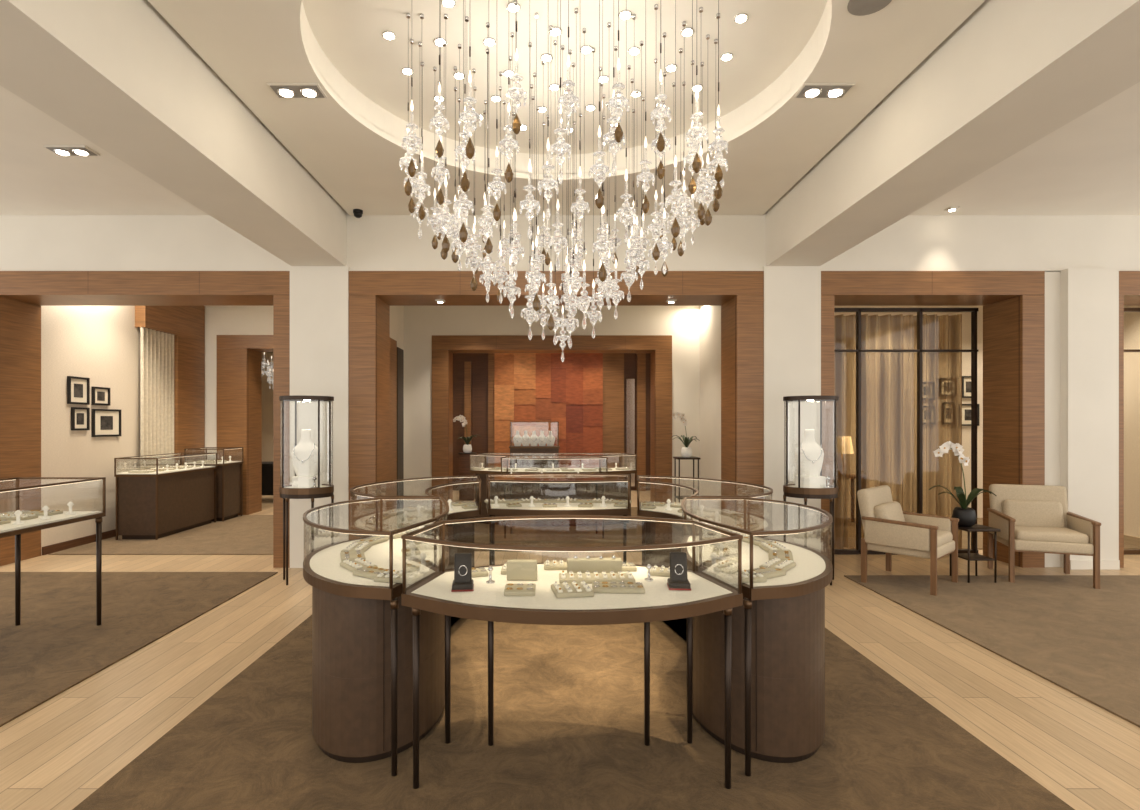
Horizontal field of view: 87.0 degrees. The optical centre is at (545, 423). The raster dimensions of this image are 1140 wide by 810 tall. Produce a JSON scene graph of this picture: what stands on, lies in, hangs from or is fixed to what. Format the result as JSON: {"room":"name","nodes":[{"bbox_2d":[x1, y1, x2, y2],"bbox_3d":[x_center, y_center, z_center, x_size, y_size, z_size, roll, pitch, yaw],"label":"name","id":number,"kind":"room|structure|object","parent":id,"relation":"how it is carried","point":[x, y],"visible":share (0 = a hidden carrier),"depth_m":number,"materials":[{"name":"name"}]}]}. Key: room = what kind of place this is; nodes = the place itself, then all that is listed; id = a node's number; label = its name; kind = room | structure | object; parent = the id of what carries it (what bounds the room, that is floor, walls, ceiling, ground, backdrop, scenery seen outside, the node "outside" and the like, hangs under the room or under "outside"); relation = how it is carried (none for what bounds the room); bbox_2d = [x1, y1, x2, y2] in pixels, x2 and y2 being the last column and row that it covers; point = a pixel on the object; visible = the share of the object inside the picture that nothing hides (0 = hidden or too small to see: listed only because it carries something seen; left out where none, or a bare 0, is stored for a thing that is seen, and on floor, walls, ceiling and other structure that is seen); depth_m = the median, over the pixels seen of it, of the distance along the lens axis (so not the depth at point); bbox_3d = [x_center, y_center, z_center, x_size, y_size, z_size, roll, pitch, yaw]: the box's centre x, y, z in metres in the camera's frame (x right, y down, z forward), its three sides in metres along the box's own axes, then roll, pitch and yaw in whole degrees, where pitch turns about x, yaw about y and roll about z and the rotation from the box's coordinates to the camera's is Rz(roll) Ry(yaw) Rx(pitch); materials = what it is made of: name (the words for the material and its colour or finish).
{"room":"shop","nodes":[
{"label":"shop","id":0,"kind":"room"},
{"bbox_2d":[41,306,139,555],"bbox_3d":[-6.000,-0.355,8.630,0.120,3.810,3.140,0,0,0],"label":"wall","id":1,"kind":"structure","parent":0,"point":[101,344],"depth_m":7.71,"materials":[{"name":"beige paint"}]},
{"bbox_2d":[67,376,89,404],"bbox_3d":[-5.924,-0.422,7.605,0.030,0.345,0.330,0,0,0],"label":"picture frame","id":2,"kind":"object","parent":1,"relation":"attached to","point":[78,388],"visible":1,"depth_m":7.60,"materials":[{"name":"black wood"}]},
{"bbox_2d":[42,529,118,554],"bbox_3d":[-5.930,1.499,7.865,0.020,0.098,1.590,0,0,0],"label":"baseboard","id":3,"kind":"structure","parent":1,"relation":"attached to","point":[61,546],"depth_m":7.53,"materials":[{"name":"brown wood"}]},
{"bbox_2d":[71,407,89,429],"bbox_3d":[-5.924,-0.065,7.635,0.030,0.290,0.270,0,0,0],"label":"picture frame","id":4,"kind":"object","parent":1,"relation":"attached to","point":[80,417],"visible":1,"depth_m":7.63,"materials":[{"name":"black wood"}]},
{"bbox_2d":[91,387,109,405],"bbox_3d":[-5.924,-0.370,7.990,0.030,0.240,0.300,0,0,0],"label":"picture frame","id":5,"kind":"object","parent":1,"relation":"attached to","point":[99,395],"visible":1,"depth_m":7.98,"materials":[{"name":"black wood"}]},
{"bbox_2d":[91,409,120,436],"bbox_3d":[-5.924,-0.015,8.095,0.030,0.370,0.510,0,0,0],"label":"picture frame","id":6,"kind":"object","parent":1,"relation":"attached to","point":[104,422],"visible":1,"depth_m":8.07,"materials":[{"name":"black wood"}]},
{"bbox_2d":[140,327,173,455],"bbox_3d":[-5.860,-0.110,9.045,0.069,3.280,0.749,0,0,0],"label":"drape","id":7,"kind":"object","parent":1,"relation":"hanging from","point":[156,347],"visible":0.44,"depth_m":9.02,"materials":[{"name":"beige fabric"}]},
{"bbox_2d":[135,306,204,464],"bbox_3d":[-5.865,-0.225,9.425,0.150,3.550,1.510,0,0,0],"label":"trim","id":8,"kind":"structure","parent":1,"relation":"attached to","point":[186,323],"depth_m":9.64,"materials":[{"name":"brown wood"}]},
{"bbox_2d":[205,306,272,459],"bbox_3d":[-5.340,-0.355,10.450,5.100,3.810,0.500,0,0,0],"label":"wall","id":9,"kind":"structure","parent":0,"point":[219,320],"depth_m":10.20,"materials":[{"name":"white paint"}]},
{"bbox_2d":[217,335,272,514],"bbox_3d":[-4.440,0.020,10.450,2.300,3.060,0.541,0,0,0],"label":"trim","id":10,"kind":"structure","parent":9,"relation":"attached to","point":[239,357],"depth_m":10.18,"materials":[{"name":"brown wood"}]},
{"bbox_2d":[262,352,272,461],"bbox_3d":[0.110,-0.600,15.050,16.000,4.300,0.100,0,0,0],"label":"wall","id":11,"kind":"structure","parent":0,"point":[267,393],"depth_m":15.00,"materials":[{"name":"beige paint"}]},
{"bbox_2d":[390,306,403,349],"bbox_3d":[-2.720,-0.355,11.030,0.140,3.810,7.940,0,0,0],"label":"wall","id":12,"kind":"structure","parent":0,"point":[396,312],"depth_m":10.71,"materials":[{"name":"white paint"}]},
{"bbox_2d":[390,338,403,495],"bbox_3d":[-2.625,0.050,10.325,0.050,3.000,1.250,0,0,0],"label":"trim","id":13,"kind":"structure","parent":12,"relation":"attached to","point":[396,353],"depth_m":10.48,"materials":[{"name":"brown wood"}]},
{"bbox_2d":[453,353,649,490],"bbox_3d":[0.110,-0.355,14.000,5.520,3.810,0.200,0,0,0],"label":"wall","id":14,"kind":"structure","parent":0,"point":[473,373],"depth_m":13.90,"materials":[{"name":"brown wood"}]},
{"bbox_2d":[494,353,602,467],"bbox_3d":[0.060,-0.350,13.868,2.500,2.800,0.064,0,0,0],"label":"wall panel","id":15,"kind":"object","parent":14,"relation":"attached to","point":[536,392],"visible":0.7,"depth_m":13.85,"materials":[{"name":"orange wood"}]},
{"bbox_2d":[626,379,634,485],"bbox_3d":[1.965,0.200,13.955,0.190,2.500,0.050,0,0,0],"label":"mirror","id":16,"kind":"object","parent":14,"relation":"attached to","point":[630,383],"visible":0.79,"depth_m":13.93,"materials":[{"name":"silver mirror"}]},
{"bbox_2d":[404,306,699,502],"bbox_3d":[0.110,-0.355,11.450,5.520,3.810,0.500,0,0,0],"label":"wall","id":17,"kind":"structure","parent":0,"point":[420,322],"depth_m":11.20,"materials":[{"name":"white paint"}]},
{"bbox_2d":[432,335,671,502],"bbox_3d":[0.110,-0.050,11.444,4.476,3.200,0.551,0,0,0],"label":"trim","id":18,"kind":"structure","parent":17,"relation":"attached to","point":[659,347],"depth_m":11.17,"materials":[{"name":"brown wood"}]},
{"bbox_2d":[0,0,1139,214],"bbox_3d":[0.110,-2.555,6.700,16.000,0.590,16.600,0,0,0],"label":"ceiling","id":19,"kind":"structure","parent":0,"point":[349,140],"depth_m":4.47,"materials":[{"name":"paint"}]},
{"bbox_2d":[43,146,99,155],"bbox_3d":[-3.910,-2.245,4.950,0.340,0.025,0.170,0,0,0],"label":"recessed light","id":20,"kind":"object","parent":19,"relation":"in","point":[59,150],"visible":1,"depth_m":4.93,"materials":[{"name":"white paint"}]},
{"bbox_2d":[0,0,346,265],"bbox_3d":[-2.450,-2.225,2.450,0.580,1.050,8.100,0,0,0],"label":"ceiling beam","id":21,"kind":"structure","parent":19,"relation":"attached to","point":[116,74],"depth_m":3.57,"materials":[{"name":"white paint"}]},
{"bbox_2d":[262,352,272,387],"bbox_3d":[-5.540,-1.488,12.200,0.914,1.545,0.914,0,0,0],"label":"crystal chandelier","id":22,"kind":"object","parent":19,"relation":"hanging from","point":[268,367],"visible":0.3,"depth_m":12.09,"materials":[{"name":"beige"}]},
{"bbox_2d":[267,83,326,97],"bbox_3d":[-1.680,-2.245,4.060,0.340,0.025,0.170,0,0,0],"label":"recessed light","id":23,"kind":"object","parent":19,"relation":"in","point":[281,90],"visible":1,"depth_m":4.03,"materials":[{"name":"white paint"}]},
{"bbox_2d":[353,209,362,217],"bbox_3d":[-1.990,-2.223,6.350,0.100,0.075,0.100,0,0,0],"label":"security camera","id":24,"kind":"object","parent":19,"relation":"attached to","point":[358,213],"visible":1,"depth_m":6.32,"materials":[{"name":"black plastic"}]},
{"bbox_2d":[382,31,395,39],"bbox_3d":[-1.001,-2.483,3.827,0.083,0.011,0.079,0,0,0],"label":"recessed light","id":25,"kind":"object","parent":19,"relation":"in","point":[388,35],"depth_m":3.83,"materials":[{"name":"silver metal"}]},
{"bbox_2d":[401,67,413,74],"bbox_3d":[-0.972,-2.483,4.212,0.081,0.011,0.084,0,0,0],"label":"recessed light","id":26,"kind":"object","parent":19,"relation":"in","point":[406,70],"depth_m":4.22,"materials":[{"name":"silver metal"}]},
{"bbox_2d":[434,95,444,101],"bbox_3d":[-0.812,-2.483,4.568,0.079,0.011,0.084,0,0,0],"label":"recessed light","id":27,"kind":"object","parent":19,"relation":"in","point":[436,96],"depth_m":4.57,"materials":[{"name":"silver metal"}]},
{"bbox_2d":[434,37,446,46],"bbox_3d":[-0.685,-2.483,3.893,0.082,0.011,0.092,0,0,0],"label":"recessed light","id":28,"kind":"object","parent":19,"relation":"in","point":[436,41],"depth_m":3.89,"materials":[{"name":"silver metal"}]},
{"bbox_2d":[441,0,455,7],"bbox_3d":[-0.573,-2.483,3.540,0.082,0.011,0.059,0,0,0],"label":"recessed light","id":29,"kind":"object","parent":19,"relation":"in","point":[446,3],"depth_m":3.54,"materials":[{"name":"silver metal"}]},
{"bbox_2d":[453,72,464,78],"bbox_3d":[-0.618,-2.483,4.267,0.080,0.011,0.073,0,0,0],"label":"recessed light","id":30,"kind":"object","parent":19,"relation":"in","point":[456,75],"depth_m":4.27,"materials":[{"name":"silver metal"}]},
{"bbox_2d":[483,37,495,45],"bbox_3d":[-0.366,-2.483,3.887,0.080,0.011,0.081,0,0,0],"label":"recessed light","id":31,"kind":"object","parent":19,"relation":"in","point":[488,41],"depth_m":3.89,"materials":[{"name":"silver metal"}]},
{"bbox_2d":[490,95,500,101],"bbox_3d":[-0.384,-2.483,4.568,0.077,0.011,0.084,0,0,0],"label":"recessed light","id":32,"kind":"object","parent":19,"relation":"in","point":[496,98],"depth_m":4.57,"materials":[{"name":"silver metal"}]},
{"bbox_2d":[503,69,514,76],"bbox_3d":[-0.262,-2.483,4.236,0.079,0.011,0.084,0,0,0],"label":"recessed light","id":33,"kind":"object","parent":19,"relation":"in","point":[506,72],"depth_m":4.24,"materials":[{"name":"silver metal"}]},
{"bbox_2d":[506,2,520,12],"bbox_3d":[-0.193,-2.483,3.570,0.083,0.011,0.086,0,0,0],"label":"recessed light","id":34,"kind":"object","parent":19,"relation":"in","point":[510,6],"depth_m":3.57,"materials":[{"name":"silver metal"}]},
{"bbox_2d":[521,125,527,129],"bbox_3d":[-0.180,-2.483,5.015,0.052,0.011,0.068,0,0,0],"label":"recessed light","id":35,"kind":"object","parent":19,"relation":"in","point":[523,127],"depth_m":5.01,"materials":[{"name":"silver metal"}]},
{"bbox_2d":[537,106,546,111],"bbox_3d":[-0.032,-2.483,4.720,0.071,0.011,0.075,0,0,0],"label":"recessed light","id":36,"kind":"object","parent":19,"relation":"in","point":[542,108],"depth_m":4.73,"materials":[{"name":"silver metal"}]},
{"bbox_2d":[540,53,552,61],"bbox_3d":[0.003,-2.483,4.057,0.081,0.011,0.089,0,0,0],"label":"recessed light","id":37,"kind":"object","parent":19,"relation":"in","point":[546,57],"depth_m":4.06,"materials":[{"name":"silver metal"}]},
{"bbox_2d":[549,83,559,90],"bbox_3d":[0.063,-2.483,4.412,0.074,0.011,0.092,0,0,0],"label":"recessed light","id":38,"kind":"object","parent":19,"relation":"in","point":[554,87],"depth_m":4.42,"materials":[{"name":"silver metal"}]},
{"bbox_2d":[549,26,561,35],"bbox_3d":[0.060,-2.483,3.784,0.076,0.011,0.087,0,0,0],"label":"recessed light","id":39,"kind":"object","parent":19,"relation":"in","point":[556,30],"depth_m":3.79,"materials":[{"name":"silver metal"}]},
{"bbox_2d":[399,0,727,361],"bbox_3d":[0.113,-1.452,3.942,2.075,2.075,2.134,0,0,0],"label":"crystal chandelier","id":40,"kind":"object","parent":19,"relation":"hanging from","point":[461,238],"visible":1,"depth_m":3.58,"materials":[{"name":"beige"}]},
{"bbox_2d":[580,45,591,53],"bbox_3d":[0.265,-2.483,3.971,0.076,0.011,0.085,0,0,0],"label":"recessed light","id":41,"kind":"object","parent":19,"relation":"in","point":[587,49],"depth_m":3.97,"materials":[{"name":"silver metal"}]},
{"bbox_2d":[585,104,595,110],"bbox_3d":[0.349,-2.483,4.698,0.080,0.011,0.089,0,0,0],"label":"recessed light","id":42,"kind":"object","parent":19,"relation":"in","point":[589,107],"depth_m":4.70,"materials":[{"name":"silver metal"}]},
{"bbox_2d":[598,75,608,82],"bbox_3d":[0.413,-2.483,4.310,0.075,0.011,0.087,0,0,0],"label":"recessed light","id":43,"kind":"object","parent":19,"relation":"in","point":[605,78],"depth_m":4.31,"materials":[{"name":"silver metal"}]},
{"bbox_2d":[619,10,631,19],"bbox_3d":[0.481,-2.483,3.636,0.077,0.011,0.080,0,0,0],"label":"recessed light","id":44,"kind":"object","parent":19,"relation":"in","point":[624,14],"depth_m":3.64,"materials":[{"name":"silver metal"}]},
{"bbox_2d":[628,47,639,54],"bbox_3d":[0.585,-2.483,3.986,0.078,0.011,0.075,0,0,0],"label":"recessed light","id":45,"kind":"object","parent":19,"relation":"in","point":[633,50],"depth_m":3.99,"materials":[{"name":"silver metal"}]},
{"bbox_2d":[630,90,640,96],"bbox_3d":[0.672,-2.483,4.499,0.077,0.011,0.082,0,0,0],"label":"recessed light","id":46,"kind":"object","parent":19,"relation":"in","point":[633,94],"depth_m":4.51,"materials":[{"name":"silver metal"}]},
{"bbox_2d":[665,64,676,71],"bbox_3d":[0.870,-2.483,4.177,0.079,0.011,0.082,0,0,0],"label":"recessed light","id":47,"kind":"object","parent":19,"relation":"in","point":[671,67],"depth_m":4.18,"materials":[{"name":"silver metal"}]},
{"bbox_2d":[681,27,693,36],"bbox_3d":[0.893,-2.483,3.793,0.080,0.011,0.087,0,0,0],"label":"recessed light","id":48,"kind":"object","parent":19,"relation":"in","point":[687,31],"depth_m":3.79,"materials":[{"name":"silver metal"}]},
{"bbox_2d":[693,84,702,90],"bbox_3d":[1.119,-2.483,4.419,0.073,0.011,0.079,0,0,0],"label":"recessed light","id":49,"kind":"object","parent":19,"relation":"in","point":[698,86],"depth_m":4.42,"materials":[{"name":"silver metal"}]},
{"bbox_2d":[720,53,732,60],"bbox_3d":[1.220,-2.483,4.052,0.081,0.011,0.077,0,0,0],"label":"recessed light","id":50,"kind":"object","parent":19,"relation":"in","point":[726,56],"depth_m":4.05,"materials":[{"name":"silver metal"}]},
{"bbox_2d":[734,13,747,22],"bbox_3d":[1.190,-2.483,3.663,0.082,0.011,0.081,0,0,0],"label":"recessed light","id":51,"kind":"object","parent":19,"relation":"in","point":[742,17],"depth_m":3.67,"materials":[{"name":"silver metal"}]},
{"bbox_2d":[794,83,854,97],"bbox_3d":[1.880,-2.245,4.060,0.340,0.025,0.170,0,0,0],"label":"recessed light","id":52,"kind":"object","parent":19,"relation":"in","point":[808,90],"visible":1,"depth_m":4.03,"materials":[{"name":"white paint"}]},
{"bbox_2d":[847,0,891,15],"bbox_3d":[1.730,-2.256,3.200,0.220,0.008,0.220,0,0,0],"label":"ceiling speaker","id":53,"kind":"object","parent":19,"relation":"attached to","point":[855,7],"depth_m":3.24},
{"bbox_2d":[944,207,959,211],"bbox_3d":[4.250,-2.245,6.280,0.100,0.025,0.100,0,0,0],"label":"recessed light","id":54,"kind":"object","parent":19,"relation":"in","point":[950,209],"visible":1,"depth_m":6.26,"materials":[{"name":"white paint"}]},
{"bbox_2d":[766,0,1139,265],"bbox_3d":[2.665,-2.225,2.450,0.570,1.050,8.100,0,0,0],"label":"ceiling beam","id":55,"kind":"structure","parent":19,"relation":"attached to","point":[1014,73],"depth_m":3.57,"materials":[{"name":"white paint"}]},
{"bbox_2d":[0,212,1139,567],"bbox_3d":[0.110,-0.600,6.725,16.000,4.300,0.650,0,0,0],"label":"wall","id":56,"kind":"structure","parent":0,"point":[1081,257],"depth_m":6.50,"materials":[{"name":"white paint"}]},
{"bbox_2d":[0,271,289,567],"bbox_3d":[-4.451,-0.050,6.764,3.378,3.200,0.591,0,0,0],"label":"trim","id":57,"kind":"structure","parent":56,"relation":"attached to","point":[23,294],"depth_m":6.50,"materials":[{"name":"brown wood"}]},
{"bbox_2d":[349,271,763,539],"bbox_3d":[0.110,-0.050,6.764,4.476,3.200,0.591,0,0,0],"label":"trim","id":58,"kind":"structure","parent":56,"relation":"attached to","point":[739,294],"depth_m":6.47,"materials":[{"name":"brown wood"}]},
{"bbox_2d":[821,271,1044,567],"bbox_3d":[4.170,-0.050,6.764,2.416,3.200,0.591,0,0,0],"label":"trim","id":59,"kind":"structure","parent":56,"relation":"attached to","point":[1013,302],"depth_m":6.47,"materials":[{"name":"brown wood"}]},
{"bbox_2d":[1070,560,1119,569],"bbox_3d":[5.840,1.499,6.389,0.520,0.098,0.019,0,0,0],"label":"baseboard","id":60,"kind":"structure","parent":56,"relation":"attached to","point":[1074,564],"depth_m":6.38,"materials":[{"name":"white paint"}]},
{"bbox_2d":[1119,271,1139,567],"bbox_3d":[6.911,-0.050,6.764,1.598,3.200,0.591,0,0,0],"label":"trim","id":61,"kind":"structure","parent":56,"relation":"attached to","point":[1129,281],"depth_m":6.47,"materials":[{"name":"brown wood"}]},
{"bbox_2d":[0,490,1139,809],"bbox_3d":[0.110,1.600,6.700,16.000,0.100,16.600,0,0,0],"label":"floor","id":62,"kind":"structure","parent":0,"point":[54,755],"depth_m":3.56,"materials":[{"name":"brown wood"}]},
{"bbox_2d":[0,572,277,726],"bbox_3d":[-5.265,1.544,2.395,4.950,0.011,7.690,0,0,0],"label":"carpet","id":63,"kind":"object","parent":62,"relation":"on","point":[58,644],"visible":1,"depth_m":4.77,"materials":[{"name":"brown carpet"}]},
{"bbox_2d":[0,477,105,625],"bbox_3d":[-3.730,0.974,3.660,0.680,1.128,1.920,0,0,0],"label":"display vitrine","id":64,"kind":"object","parent":63,"relation":"on","point":[16,522],"visible":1,"depth_m":4.47,"materials":[{"name":"clear glass"}]},
{"bbox_2d":[48,515,272,554],"bbox_3d":[-4.365,1.544,8.625,3.050,0.011,3.050,0,0,0],"label":"carpet","id":65,"kind":"object","parent":62,"relation":"on","point":[244,534],"visible":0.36,"depth_m":7.85,"materials":[{"name":"brown carpet"}]},
{"bbox_2d":[114,453,216,539],"bbox_3d":[-5.435,0.994,8.675,0.570,1.088,1.450,0,0,0],"label":"display vitrine","id":66,"kind":"object","parent":65,"relation":"on","point":[158,496],"visible":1,"depth_m":8.23,"materials":[{"name":"brown wood"}]},
{"bbox_2d":[184,447,242,521],"bbox_3d":[-5.380,0.964,9.745,0.620,1.148,0.610,0,0,0],"label":"display vitrine","id":67,"kind":"object","parent":65,"relation":"on","point":[228,473],"visible":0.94,"depth_m":9.64,"materials":[{"name":"brown wood"}]},
{"bbox_2d":[262,462,272,494],"bbox_3d":[-5.390,1.167,12.200,1.500,0.765,0.700,0,0,0],"label":"writing desk","id":68,"kind":"object","parent":62,"relation":"on","point":[267,467],"visible":0.02,"depth_m":12.20,"materials":[{"name":"black wood"}]},
{"bbox_2d":[279,395,333,584],"bbox_3d":[-2.350,0.634,5.900,0.510,1.808,0.434,0,0,0],"label":"display case","id":69,"kind":"object","parent":62,"relation":"on","point":[306,484],"visible":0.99,"depth_m":5.84,"materials":[{"name":"clear glass"}]},
{"bbox_2d":[458,452,476,499],"bbox_3d":[-1.610,1.070,12.300,0.340,0.960,0.340,0,0,0],"label":"plant stand","id":70,"kind":"object","parent":62,"relation":"on","point":[466,491],"visible":0.83,"depth_m":12.15,"materials":[{"name":"brown wood"}]},
{"bbox_2d":[453,415,479,452],"bbox_3d":[-1.571,0.197,12.281,0.465,0.779,0.490,0,0,43],"label":"potted orchid","id":71,"kind":"object","parent":70,"relation":"on","point":[467,448],"visible":1,"depth_m":12.24,"materials":[{"name":"plant"}]},
{"bbox_2d":[509,422,559,467],"bbox_3d":[-0.240,0.740,12.550,1.040,1.580,0.540,0,0,0],"label":"display case","id":72,"kind":"object","parent":62,"relation":"on","point":[525,440],"visible":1,"depth_m":12.30,"materials":[{"name":"glass"}]},
{"bbox_2d":[474,507,641,550],"bbox_3d":[0.110,1.544,9.200,3.800,0.011,3.800,0,0,0],"label":"carpet","id":73,"kind":"object","parent":62,"relation":"on","point":[568,536],"visible":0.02,"depth_m":8.28,"materials":[{"name":"brown carpet"}]},
{"bbox_2d":[469,453,636,526],"bbox_3d":[0.110,1.004,9.351,2.600,1.067,0.903,0,0,0],"label":"display case","id":74,"kind":"object","parent":73,"relation":"on","point":[477,462],"visible":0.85,"depth_m":9.08,"materials":[{"name":"clear glass"}]},
{"bbox_2d":[501,456,607,537],"bbox_3d":[0.107,0.994,8.210,1.450,1.088,0.605,0,0,0],"label":"display case","id":75,"kind":"object","parent":73,"relation":"on","point":[603,461],"visible":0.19,"depth_m":8.16,"materials":[{"name":"clear glass"}]},
{"bbox_2d":[72,615,1074,809],"bbox_3d":[0.110,1.544,2.375,4.000,0.011,7.650,0,0,0],"label":"carpet","id":76,"kind":"object","parent":62,"relation":"on","point":[568,728],"visible":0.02,"depth_m":2.80,"materials":[{"name":"brown carpet"}]},
{"bbox_2d":[303,497,448,776],"bbox_3d":[-0.916,1.004,3.241,0.775,1.068,1.283,0,0,0],"label":"display case","id":77,"kind":"object","parent":76,"relation":"on","point":[362,632],"visible":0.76,"depth_m":2.77,"materials":[{"name":"brown wood"}]},
{"bbox_2d":[350,475,480,626],"bbox_3d":[-0.990,1.004,4.701,0.900,1.067,1.639,0,0,0],"label":"display case","id":78,"kind":"object","parent":76,"relation":"on","point":[457,532],"visible":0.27,"depth_m":4.91,"materials":[{"name":"clear glass"}]},
{"bbox_2d":[484,473,631,564],"bbox_3d":[0.112,1.004,5.355,1.360,1.068,0.816,0,0,0],"label":"display case","id":79,"kind":"object","parent":76,"relation":"on","point":[532,506],"visible":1,"depth_m":5.14,"materials":[{"name":"clear glass"}]},
{"bbox_2d":[401,515,742,788],"bbox_3d":[0.113,1.004,2.690,1.456,1.068,0.850,0,0,0],"label":"display case","id":80,"kind":"object","parent":76,"relation":"on","point":[576,591],"visible":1,"depth_m":2.58,"materials":[{"name":"clear glass"}]},
{"bbox_2d":[637,475,772,641],"bbox_3d":[1.210,1.004,4.701,0.900,1.067,1.639,0,0,0],"label":"display case","id":81,"kind":"object","parent":76,"relation":"on","point":[653,532],"visible":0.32,"depth_m":4.90,"materials":[{"name":"clear glass"}]},
{"bbox_2d":[681,497,832,776],"bbox_3d":[1.136,1.004,3.241,0.775,1.068,1.283,0,0,0],"label":"display case","id":82,"kind":"object","parent":76,"relation":"on","point":[778,630],"visible":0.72,"depth_m":2.77,"materials":[{"name":"brown wood"}]},
{"bbox_2d":[673,457,700,501],"bbox_3d":[2.390,1.056,10.200,0.380,0.985,0.380,0,0,0],"label":"plant stand","id":83,"kind":"object","parent":62,"relation":"on","point":[679,497],"visible":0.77,"depth_m":10.08,"materials":[{"name":"brown metal"}]},
{"bbox_2d":[671,412,699,456],"bbox_3d":[2.374,0.177,10.237,0.491,0.769,0.480,0,0,40],"label":"potted orchid","id":84,"kind":"object","parent":83,"relation":"on","point":[686,451],"visible":1,"depth_m":10.15,"materials":[{"name":"plant"}]},
{"bbox_2d":[783,395,837,584],"bbox_3d":[2.600,0.634,5.900,0.510,1.808,0.434,0,0,0],"label":"display case","id":85,"kind":"object","parent":62,"relation":"on","point":[809,456],"visible":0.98,"depth_m":5.84,"materials":[{"name":"clear glass"}]},
{"bbox_2d":[834,308,978,553],"bbox_3d":[4.125,0.085,7.260,2.030,2.930,0.259,0,0,0],"label":"glass screen","id":86,"kind":"object","parent":62,"relation":"on","point":[944,358],"visible":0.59,"depth_m":7.30,"materials":[{"name":"clear glass"}]},
{"bbox_2d":[834,518,1139,549],"bbox_3d":[5.535,1.544,8.625,4.950,0.011,2.450,0,0,0],"label":"carpet","id":87,"kind":"object","parent":62,"relation":"on","point":[1130,542],"visible":0.02,"depth_m":7.99,"materials":[{"name":"brown carpet"}]},
{"bbox_2d":[850,474,855,521],"bbox_3d":[4.510,1.164,9.250,0.700,0.748,0.400,0,0,0],"label":"console table","id":88,"kind":"object","parent":87,"relation":"on","point":[852,476],"visible":0.23,"depth_m":9.39,"materials":[{"name":"brown wood"}]},
{"bbox_2d":[844,575,1139,726],"bbox_3d":[5.495,1.544,2.325,4.930,0.011,7.550,0,0,0],"label":"carpet","id":89,"kind":"object","parent":62,"relation":"on","point":[1083,639],"visible":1,"depth_m":4.70,"materials":[{"name":"brown carpet"}]},
{"bbox_2d":[857,485,958,595],"bbox_3d":[3.522,1.089,5.858,0.710,0.899,0.702,0,0,-42],"label":"armchair","id":90,"kind":"object","parent":89,"relation":"on","point":[888,529],"visible":1,"depth_m":5.77,"materials":[{"name":"beige fabric"}]},
{"bbox_2d":[950,524,1000,582],"bbox_3d":[4.230,1.277,5.950,0.320,0.522,0.320,0,0,0],"label":"side table","id":91,"kind":"object","parent":89,"relation":"on","point":[975,528],"visible":0.81,"depth_m":5.82,"materials":[{"name":"brown wood"}]},
{"bbox_2d":[929,441,996,526],"bbox_3d":[4.132,0.591,6.008,0.579,0.847,0.450,0,0,0],"label":"potted orchid","id":92,"kind":"object","parent":91,"relation":"on","point":[967,517],"visible":0.99,"depth_m":5.92,"materials":[{"name":"white plant"}]},
{"bbox_2d":[987,484,1100,588],"bbox_3d":[4.954,1.089,6.030,0.710,0.899,0.702,0,0,20],"label":"armchair","id":93,"kind":"object","parent":89,"relation":"on","point":[1030,518],"visible":0.94,"depth_m":6.04,"materials":[{"name":"beige fabric"}]},
{"bbox_2d":[1124,308,1139,553],"bbox_3d":[6.890,0.085,7.160,1.240,2.930,0.060,0,0,0],"label":"glass screen","id":94,"kind":"object","parent":62,"relation":"on","point":[1126,551],"visible":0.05,"depth_m":7.13,"materials":[{"name":"brown metal"}]},
{"bbox_2d":[700,306,720,495],"bbox_3d":[2.940,-0.355,11.030,0.140,3.810,7.940,0,0,0],"label":"wall","id":95,"kind":"structure","parent":0,"point":[710,316],"depth_m":10.47,"materials":[{"name":"white paint"}]},
{"bbox_2d":[834,306,982,517],"bbox_3d":[5.560,-0.355,9.950,5.100,3.810,0.100,0,0,0],"label":"wall","id":96,"kind":"structure","parent":0,"point":[966,316],"depth_m":9.90,"materials":[{"name":"beige paint"}]},
{"bbox_2d":[924,382,925,399],"bbox_3d":[6.275,-0.545,9.884,0.250,0.290,0.030,0,0,0],"label":"picture frame","id":97,"kind":"object","parent":96,"relation":"attached to","point":[924,382],"visible":0.02,"depth_m":9.88,"materials":[{"name":"black wood"}]},
{"bbox_2d":[924,406,925,423],"bbox_3d":[6.290,-0.150,9.884,0.260,0.300,0.030,0,0,0],"label":"picture frame","id":98,"kind":"object","parent":96,"relation":"attached to","point":[924,406],"visible":0.06,"depth_m":9.88,"materials":[{"name":"black wood"}]},
{"bbox_2d":[962,376,970,397],"bbox_3d":[6.970,-0.610,9.884,0.240,0.360,0.030,0,0,0],"label":"picture frame","id":99,"kind":"object","parent":96,"relation":"attached to","point":[966,380],"visible":0.55,"depth_m":9.88,"materials":[{"name":"black wood"}]},
{"bbox_2d":[962,404,978,425],"bbox_3d":[6.970,-0.150,9.884,0.320,0.360,0.030,0,0,0],"label":"picture frame","id":100,"kind":"object","parent":96,"relation":"attached to","point":[966,408],"visible":0.54,"depth_m":9.88,"materials":[{"name":"black wood"}]},
{"bbox_2d":[1124,306,1139,536],"bbox_3d":[8.160,-0.600,10.750,0.100,4.300,8.500,0,0,0],"label":"wall","id":101,"kind":"structure","parent":0,"point":[1131,319],"depth_m":8.30,"materials":[{"name":"beige paint"}]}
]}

